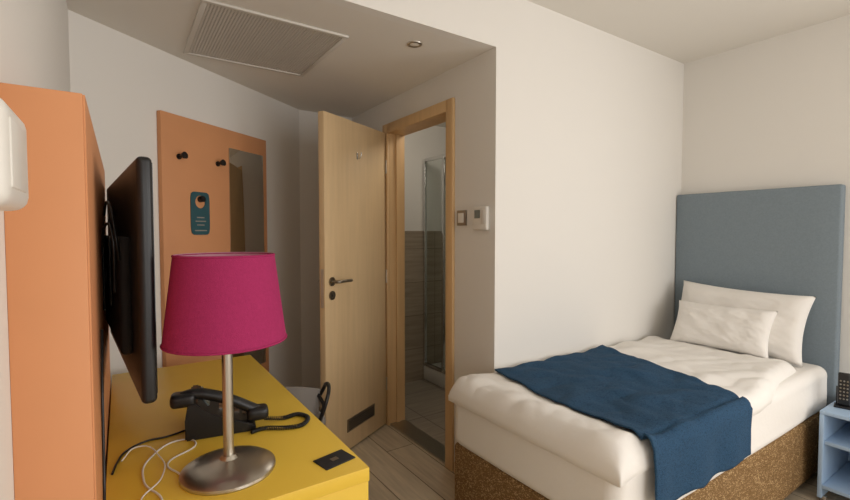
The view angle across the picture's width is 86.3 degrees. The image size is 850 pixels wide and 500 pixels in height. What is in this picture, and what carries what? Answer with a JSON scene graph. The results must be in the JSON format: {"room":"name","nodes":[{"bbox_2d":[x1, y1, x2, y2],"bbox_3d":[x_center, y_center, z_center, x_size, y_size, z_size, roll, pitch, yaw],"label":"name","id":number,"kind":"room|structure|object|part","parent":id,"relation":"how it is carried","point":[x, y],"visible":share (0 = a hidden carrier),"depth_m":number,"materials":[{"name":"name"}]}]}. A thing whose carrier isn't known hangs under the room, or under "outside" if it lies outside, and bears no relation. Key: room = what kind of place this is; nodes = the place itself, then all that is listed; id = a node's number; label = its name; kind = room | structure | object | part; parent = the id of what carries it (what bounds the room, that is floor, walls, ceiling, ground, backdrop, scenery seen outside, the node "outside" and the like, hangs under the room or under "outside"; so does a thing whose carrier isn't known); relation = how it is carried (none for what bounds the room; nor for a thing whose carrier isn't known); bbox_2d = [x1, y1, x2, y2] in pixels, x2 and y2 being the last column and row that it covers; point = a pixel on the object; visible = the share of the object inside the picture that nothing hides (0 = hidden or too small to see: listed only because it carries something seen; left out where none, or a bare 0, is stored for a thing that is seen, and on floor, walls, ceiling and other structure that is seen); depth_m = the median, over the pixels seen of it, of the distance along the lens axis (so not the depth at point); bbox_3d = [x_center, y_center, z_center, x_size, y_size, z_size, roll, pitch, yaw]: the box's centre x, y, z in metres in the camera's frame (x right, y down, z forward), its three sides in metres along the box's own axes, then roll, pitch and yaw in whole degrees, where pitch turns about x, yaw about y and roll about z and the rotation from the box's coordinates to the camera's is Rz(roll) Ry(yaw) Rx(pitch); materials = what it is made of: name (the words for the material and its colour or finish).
{"room":"hotel room","nodes":[
{"label":"hotel room","id":0,"kind":"room"},
{"bbox_2d":[0,0,69,499],"bbox_3d":[-0.216,0.087,-0.045,0.100,2.530,4.560,-2,3,-34],"label":"wall","id":1,"kind":"structure","parent":0,"point":[34,34],"depth_m":0.89,"materials":[{"name":"white paint"}]},
{"bbox_2d":[0,98,28,210],"bbox_3d":[-0.463,-0.098,0.468,0.070,0.130,0.160,-2,3,-34],"label":"intercom","id":2,"kind":"object","parent":1,"relation":"attached to","point":[14,195],"visible":1,"depth_m":0.45,"materials":[{"name":"white plastic"}]},
{"bbox_2d":[0,83,94,499],"bbox_3d":[-0.975,0.504,1.288,0.107,1.590,1.210,-2,3,-34],"label":"board","id":3,"kind":"object","parent":1,"relation":"attached to","point":[46,253],"visible":0.66,"depth_m":0.77,"materials":[{"name":"orange laminate"}]},
{"bbox_2d":[83,95,110,499],"bbox_3d":[-0.929,0.504,1.319,0.003,1.588,1.208,-2,3,-34],"label":"wall panel","id":4,"kind":"object","parent":3,"relation":"attached to","point":[94,169],"visible":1,"depth_m":0.96,"materials":[{"name":"orange laminate"}]},
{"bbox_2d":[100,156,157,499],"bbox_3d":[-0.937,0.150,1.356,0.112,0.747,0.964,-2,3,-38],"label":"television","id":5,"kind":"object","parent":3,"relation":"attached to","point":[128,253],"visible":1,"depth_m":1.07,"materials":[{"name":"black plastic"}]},
{"bbox_3d":[-0.964,0.066,1.361,0.006,0.220,0.100,-2,3,-34],"label":"bracket wall plate","id":6,"kind":"part","parent":5,"relation":"part of","materials":[{"name":"black plastic"}]},
{"bbox_3d":[-0.955,0.058,1.366,0.008,0.200,0.180,-2,3,-38],"label":"mount plate","id":7,"kind":"part","parent":5,"relation":"part of","materials":[{"name":"black plastic"}]},
{"bbox_2d":[68,10,301,386],"bbox_3d":[-1.237,0.121,2.636,0.100,2.250,1.670,1,2,19],"label":"wall","id":8,"kind":"structure","parent":0,"point":[124,80],"depth_m":2.31,"materials":[{"name":"white paint"}]},
{"bbox_2d":[157,110,268,371],"bbox_3d":[-1.153,0.064,2.607,0.075,1.525,0.785,1,2,19],"label":"panel","id":9,"kind":"object","parent":8,"relation":"attached to","point":[193,155],"visible":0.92,"depth_m":2.39,"materials":[{"name":"laminate"}]},
{"bbox_3d":[-1.221,-0.481,2.300,0.017,0.036,0.036,1,2,19],"label":"hook knob","id":10,"kind":"part","parent":9,"relation":"part of","materials":[{"name":"black plastic"}]},
{"bbox_2d":[190,192,209,234],"bbox_3d":[-1.202,-0.197,2.442,0.029,0.230,0.128,1,2,19],"label":"sign","id":11,"kind":"object","parent":9,"relation":"attached to","point":[200,217],"visible":1,"depth_m":2.44,"materials":[{"name":"teal"}]},
{"bbox_3d":[-1.202,-0.274,2.439,0.029,0.034,0.032,1,2,19],"label":"hook knob","id":12,"kind":"part","parent":11,"relation":"part of","materials":[{"name":"black plastic"}]},
{"bbox_3d":[-1.136,-0.491,2.547,0.017,0.036,0.036,1,2,19],"label":"hook knob","id":13,"kind":"part","parent":9,"relation":"part of","materials":[{"name":"black plastic"}]},
{"bbox_2d":[228,148,265,363],"bbox_3d":[-1.093,0.069,2.802,0.006,1.340,0.298,1,2,19],"label":"wall mirror","id":14,"kind":"object","parent":9,"relation":"attached to","point":[246,197],"depth_m":2.78,"materials":[{"name":"mirror"}]},
{"bbox_2d":[66,0,488,117],"bbox_3d":[-1.025,-1.134,2.361,2.093,0.280,1.702,-2,3,-34],"label":"ceiling soffit","id":15,"kind":"structure","parent":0,"point":[375,65],"depth_m":2.25,"materials":[{"name":"white paint"}]},
{"bbox_2d":[183,0,348,76],"bbox_3d":[-0.779,-0.982,2.171,0.610,0.010,0.635,-2,3,-34],"label":"ceiling vent","id":16,"kind":"object","parent":15,"relation":"in","point":[219,31],"visible":1,"depth_m":2.12,"materials":[{"name":"grey metal"}]},
{"bbox_3d":[-1.023,-0.975,2.007,0.022,0.010,0.591,-2,3,-34],"label":"frame","id":17,"kind":"part","parent":16,"relation":"part of","materials":[{"name":"grey metal"}]},
{"bbox_3d":[-0.950,-0.992,2.425,0.610,0.010,0.022,-2,3,-34],"label":"frame","id":18,"kind":"part","parent":16,"relation":"part of","materials":[{"name":"grey metal"}]},
{"bbox_3d":[-0.608,-0.972,1.917,0.610,0.010,0.022,-2,3,-34],"label":"frame","id":19,"kind":"part","parent":16,"relation":"part of","materials":[{"name":"grey metal"}]},
{"bbox_3d":[-0.535,-0.988,2.335,0.022,0.010,0.591,-2,3,-34],"label":"frame","id":20,"kind":"part","parent":16,"relation":"part of","materials":[{"name":"grey metal"}]},
{"bbox_2d":[407,41,421,47],"bbox_3d":[-0.050,-0.984,2.170,0.076,0.006,0.076,-2,3,-34],"label":"ceiling spotlight","id":21,"kind":"object","parent":15,"relation":"in","point":[411,44],"depth_m":2.16,"materials":[{"name":"silver metal"}]},
{"bbox_2d":[285,382,330,424],"bbox_3d":[-0.674,0.946,2.303,0.360,0.613,0.330,-2,3,-34],"label":"desk chair","id":22,"kind":"object","parent":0,"point":[309,397],"depth_m":2.22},
{"bbox_2d":[299,110,351,406],"bbox_3d":[-0.788,0.085,3.534,0.447,2.250,0.100,-2,3,-34],"label":"wall entry","id":23,"kind":"structure","parent":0,"point":[308,120],"depth_m":3.42,"materials":[{"name":"white paint"}]},
{"bbox_2d":[322,0,496,49],"bbox_3d":[-0.412,-1.159,1.716,1.793,0.380,0.050,-2,3,-34],"label":"wall","id":24,"kind":"structure","parent":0,"point":[472,22],"depth_m":2.03,"materials":[{"name":"white paint"}]},
{"bbox_2d":[352,54,482,461],"bbox_3d":[-0.149,-0.037,3.085,0.120,2.530,1.754,-2,3,-34],"label":"wall","id":25,"kind":"structure","parent":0,"point":[463,82],"depth_m":2.44,"materials":[{"name":"white paint"}]},
{"bbox_2d":[318,111,385,448],"bbox_3d":[-0.436,0.219,2.853,0.040,2.013,0.645,1,3,27],"label":"leaf","id":26,"kind":"object","parent":25,"relation":"attached to","point":[351,189],"visible":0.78,"depth_m":2.79,"materials":[{"name":"brown wood"}]},
{"bbox_2d":[320,269,323,307],"bbox_3d":[-0.582,0.219,2.565,0.020,0.220,0.002,1,3,26],"label":"lock plate","id":27,"kind":"object","parent":26,"relation":"attached to","point":[321,270],"visible":1,"depth_m":2.56,"materials":[{"name":"silver metal"}]},
{"bbox_2d":[329,291,335,299],"bbox_3d":[-0.534,0.262,2.608,0.008,0.052,0.052,1,3,27],"label":"rosette","id":28,"kind":"object","parent":26,"relation":"attached to","point":[331,292],"visible":1,"depth_m":2.60,"materials":[{"name":"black metal"}]},
{"bbox_2d":[329,277,374,432],"bbox_3d":[-0.462,0.631,2.817,0.056,0.966,0.463,1,3,27],"label":"vent grille","id":29,"kind":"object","parent":26,"relation":"attached to","point":[331,278],"depth_m":2.85,"materials":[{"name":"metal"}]},
{"bbox_3d":[-0.534,0.182,2.605,0.008,0.052,0.052,1,3,27],"label":"rosette handle","id":30,"kind":"part","parent":29,"relation":"part of","materials":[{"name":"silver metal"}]},
{"bbox_2d":[332,279,352,283],"bbox_3d":[-0.480,0.181,2.642,0.058,0.021,0.137,1,3,27],"label":"lever","id":31,"kind":"object","parent":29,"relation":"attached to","point":[345,280],"visible":1,"depth_m":2.60,"materials":[{"name":"silver metal"}]},
{"bbox_3d":[-0.405,1.071,2.897,0.006,0.080,0.300,1,3,27],"label":"vent frame","id":32,"kind":"part","parent":29,"relation":"part of","materials":[{"name":"brown metal"}]},
{"bbox_2d":[396,134,399,421],"bbox_3d":[-0.189,0.215,3.160,0.025,2.020,0.012,-2,3,-34],"label":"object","id":33,"kind":"object","parent":25,"relation":"attached to","point":[397,135],"visible":0.86,"depth_m":3.15,"materials":[{"name":"brown wood"}]},
{"bbox_2d":[382,97,454,471],"bbox_3d":[-0.014,0.194,2.880,0.140,2.085,0.800,-2,3,-34],"label":"door frame","id":34,"kind":"structure","parent":25,"relation":"attached to","point":[450,103],"depth_m":3.09,"materials":[{"name":"brown wood"}]},
{"bbox_2d":[457,210,466,225],"bbox_3d":[0.197,-0.173,2.445,0.015,0.082,0.077,-2,3,-34],"label":"light switch","id":35,"kind":"object","parent":25,"relation":"attached to","point":[461,214],"visible":1,"depth_m":2.43,"materials":[{"name":"beige plastic"}]},
{"bbox_2d":[473,206,488,229],"bbox_3d":[0.283,-0.161,2.306,0.026,0.120,0.110,-2,3,-34],"label":"wall thermostat","id":36,"kind":"object","parent":25,"relation":"attached to","point":[481,213],"depth_m":2.29,"materials":[{"name":"white plastic"}]},
{"bbox_2d":[405,126,445,230],"bbox_3d":[0.168,-0.020,4.296,1.753,2.400,0.100,-2,3,-34],"label":"wall","id":37,"kind":"structure","parent":0,"point":[420,145],"depth_m":4.05,"materials":[{"name":"white paint"}]},
{"bbox_2d":[405,231,423,382],"bbox_3d":[0.157,0.499,4.242,1.653,1.354,0.012,-2,3,-34],"label":"wall tiles","id":38,"kind":"structure","parent":37,"relation":"attached to","point":[414,367],"depth_m":4.06,"materials":[{"name":"tile"}]},
{"bbox_2d":[435,122,445,127],"bbox_3d":[0.629,-1.162,3.563,1.753,0.100,1.754,-2,3,-34],"label":"ceiling","id":39,"kind":"structure","parent":0,"point":[444,123],"depth_m":4.13,"materials":[{"name":"white paint"}]},
{"bbox_2d":[481,0,683,373],"bbox_3d":[1.096,-0.076,2.803,1.873,2.630,0.100,-2,3,-34],"label":"wall","id":40,"kind":"structure","parent":0,"point":[582,124],"depth_m":2.56,"materials":[{"name":"white paint"}]},
{"bbox_2d":[319,379,849,499],"bbox_3d":[0.888,1.343,1.386,3.960,0.106,5.820,-2,3,-34],"label":"floor","id":41,"kind":"structure","parent":0,"point":[399,468],"depth_m":2.67,"materials":[{"name":"laminate"}]},
{"bbox_2d":[106,355,368,499],"bbox_3d":[-0.730,0.914,1.547,0.557,0.750,1.280,-2,3,-34],"label":"desk","id":42,"kind":"object","parent":41,"relation":"on","point":[295,475],"visible":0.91,"depth_m":1.27,"materials":[{"name":"yellow laminate"}]},
{"bbox_2d":[121,252,286,499],"bbox_3d":[-0.557,0.282,1.153,0.374,0.546,0.405,-2,3,-34],"label":"table lamp","id":43,"kind":"object","parent":42,"relation":"on","point":[226,304],"visible":1,"depth_m":1.04,"materials":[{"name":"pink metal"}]},
{"bbox_3d":[-0.657,0.548,1.092,0.083,0.017,0.386,-2,3,-42],"label":"switch cord","id":44,"kind":"part","parent":43,"relation":"part of","materials":[{"name":"white plastic"}]},
{"bbox_3d":[-0.652,0.553,1.112,0.107,0.006,0.399,-1,2,-16],"label":"lamp cord","id":45,"kind":"part","parent":43,"relation":"part of","materials":[{"name":"white plastic"}]},
{"bbox_3d":[-0.493,0.118,1.123,0.284,0.216,0.284,-2,3,-34],"label":"lamp shade","id":46,"kind":"part","parent":43,"relation":"part of","materials":[{"name":"fabric"}]},
{"bbox_2d":[111,385,309,474],"bbox_3d":[-0.605,0.475,1.356,0.509,0.145,0.304,-1,2,-24],"label":"desk telephone","id":47,"kind":"object","parent":42,"relation":"on","point":[204,413],"depth_m":1.33,"materials":[{"name":"black plastic"}]},
{"bbox_2d":[313,449,354,469],"bbox_3d":[-0.239,0.551,1.194,0.064,0.003,0.090,2,3,44],"label":"card","id":48,"kind":"object","parent":42,"relation":"on","point":[339,457],"visible":1,"depth_m":1.19,"materials":[{"name":"black plastic"}]},
{"bbox_2d":[390,420,444,463],"bbox_3d":[-0.007,1.229,2.925,0.120,0.012,0.670,-2,3,-34],"label":"threshold","id":49,"kind":"object","parent":41,"relation":"on","point":[432,446],"visible":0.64,"depth_m":2.93,"materials":[{"name":"brown wood"}]},
{"bbox_2d":[423,153,445,388],"bbox_3d":[0.537,0.186,3.998,0.820,1.999,0.780,-2,3,-34],"label":"shower enclosure","id":50,"kind":"object","parent":41,"relation":"on","point":[434,168],"visible":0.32,"depth_m":3.96,"materials":[{"name":"clear glass"}]},
{"bbox_3d":[0.000,0.118,4.086,0.028,1.860,0.028,-2,3,-34],"label":"post","id":51,"kind":"part","parent":50,"relation":"part of","materials":[{"name":"silver metal"}]},
{"bbox_2d":[424,366,444,388],"bbox_3d":[0.537,1.118,4.035,0.820,0.134,0.780,-2,3,-34],"label":"tray","id":52,"kind":"object","parent":50,"relation":"on","point":[432,374],"depth_m":3.97,"materials":[{"name":"white plastic"}]},
{"bbox_3d":[0.209,1.045,3.812,0.024,0.030,0.720,-2,3,-34],"label":"rail","id":53,"kind":"part","parent":50,"relation":"part of","materials":[{"name":"silver metal"}]},
{"bbox_3d":[0.209,-0.789,3.739,0.024,0.030,0.720,-2,3,-34],"label":"rail","id":54,"kind":"part","parent":50,"relation":"part of","materials":[{"name":"silver metal"}]},
{"bbox_3d":[0.159,0.128,3.850,0.028,1.860,0.028,-2,3,-34],"label":"post","id":55,"kind":"part","parent":50,"relation":"part of","materials":[{"name":"silver metal"}]},
{"bbox_2d":[448,336,826,499],"bbox_3d":[1.178,0.910,2.279,1.978,0.701,0.896,-2,3,-34],"label":"bed","id":56,"kind":"object","parent":41,"relation":"on","point":[651,417],"visible":0.98,"depth_m":1.87,"materials":[{"name":"white fabric"}]},
{"bbox_2d":[670,300,777,357],"bbox_3d":[1.757,0.461,2.702,0.180,0.252,0.531,-2,3,-36],"label":"pillow","id":57,"kind":"object","parent":56,"relation":"on","point":[744,331],"visible":0.98,"depth_m":2.63,"materials":[{"name":"white fabric"}]},
{"bbox_2d":[671,280,815,366],"bbox_3d":[1.888,0.416,2.753,0.226,0.397,0.731,-1,3,-31],"label":"pillow","id":58,"kind":"object","parent":56,"relation":"on","point":[787,329],"visible":0.52,"depth_m":2.52,"materials":[{"name":"white fabric"}]},
{"bbox_2d":[817,400,849,499],"bbox_3d":[2.253,1.030,2.204,0.438,0.468,0.415,-2,3,-34],"label":"nightstand","id":59,"kind":"object","parent":41,"relation":"on","point":[833,475],"visible":0.86,"depth_m":2.26,"materials":[{"name":"blue paint"}]},
{"bbox_2d":[824,422,849,451],"bbox_3d":[2.257,0.955,2.204,0.428,0.018,0.379,-2,3,-34],"label":"shelf","id":60,"kind":"object","parent":59,"relation":"attached to","point":[839,438],"depth_m":2.27,"materials":[{"name":"blue paint"}]},
{"bbox_2d":[834,372,849,409],"bbox_3d":[2.105,0.704,2.276,0.072,0.175,0.056,2,3,44],"label":"telephone","id":61,"kind":"object","parent":59,"relation":"on","point":[843,388],"visible":1,"depth_m":2.27,"materials":[{"name":"black plastic"}]},
{"bbox_2d":[528,0,849,63],"bbox_3d":[1.486,-1.253,0.567,3.666,0.100,3.966,-2,3,-34],"label":"ceiling","id":62,"kind":"structure","parent":0,"point":[683,31],"depth_m":2.50,"materials":[{"name":"white paint"}]},
{"bbox_2d":[681,14,849,373],"bbox_3d":[2.938,0.019,1.654,0.100,2.530,3.866,-2,3,-34],"label":"wall","id":63,"kind":"structure","parent":0,"point":[774,112],"depth_m":2.74,"materials":[{"name":"white paint"}]},
{"bbox_2d":[674,184,845,405],"bbox_3d":[2.034,0.432,2.858,0.068,1.610,0.881,-2,3,-34],"label":"headboard","id":64,"kind":"object","parent":63,"relation":"attached to","point":[786,241],"visible":0.53,"depth_m":2.69,"materials":[{"name":"fabric"}]}
]}

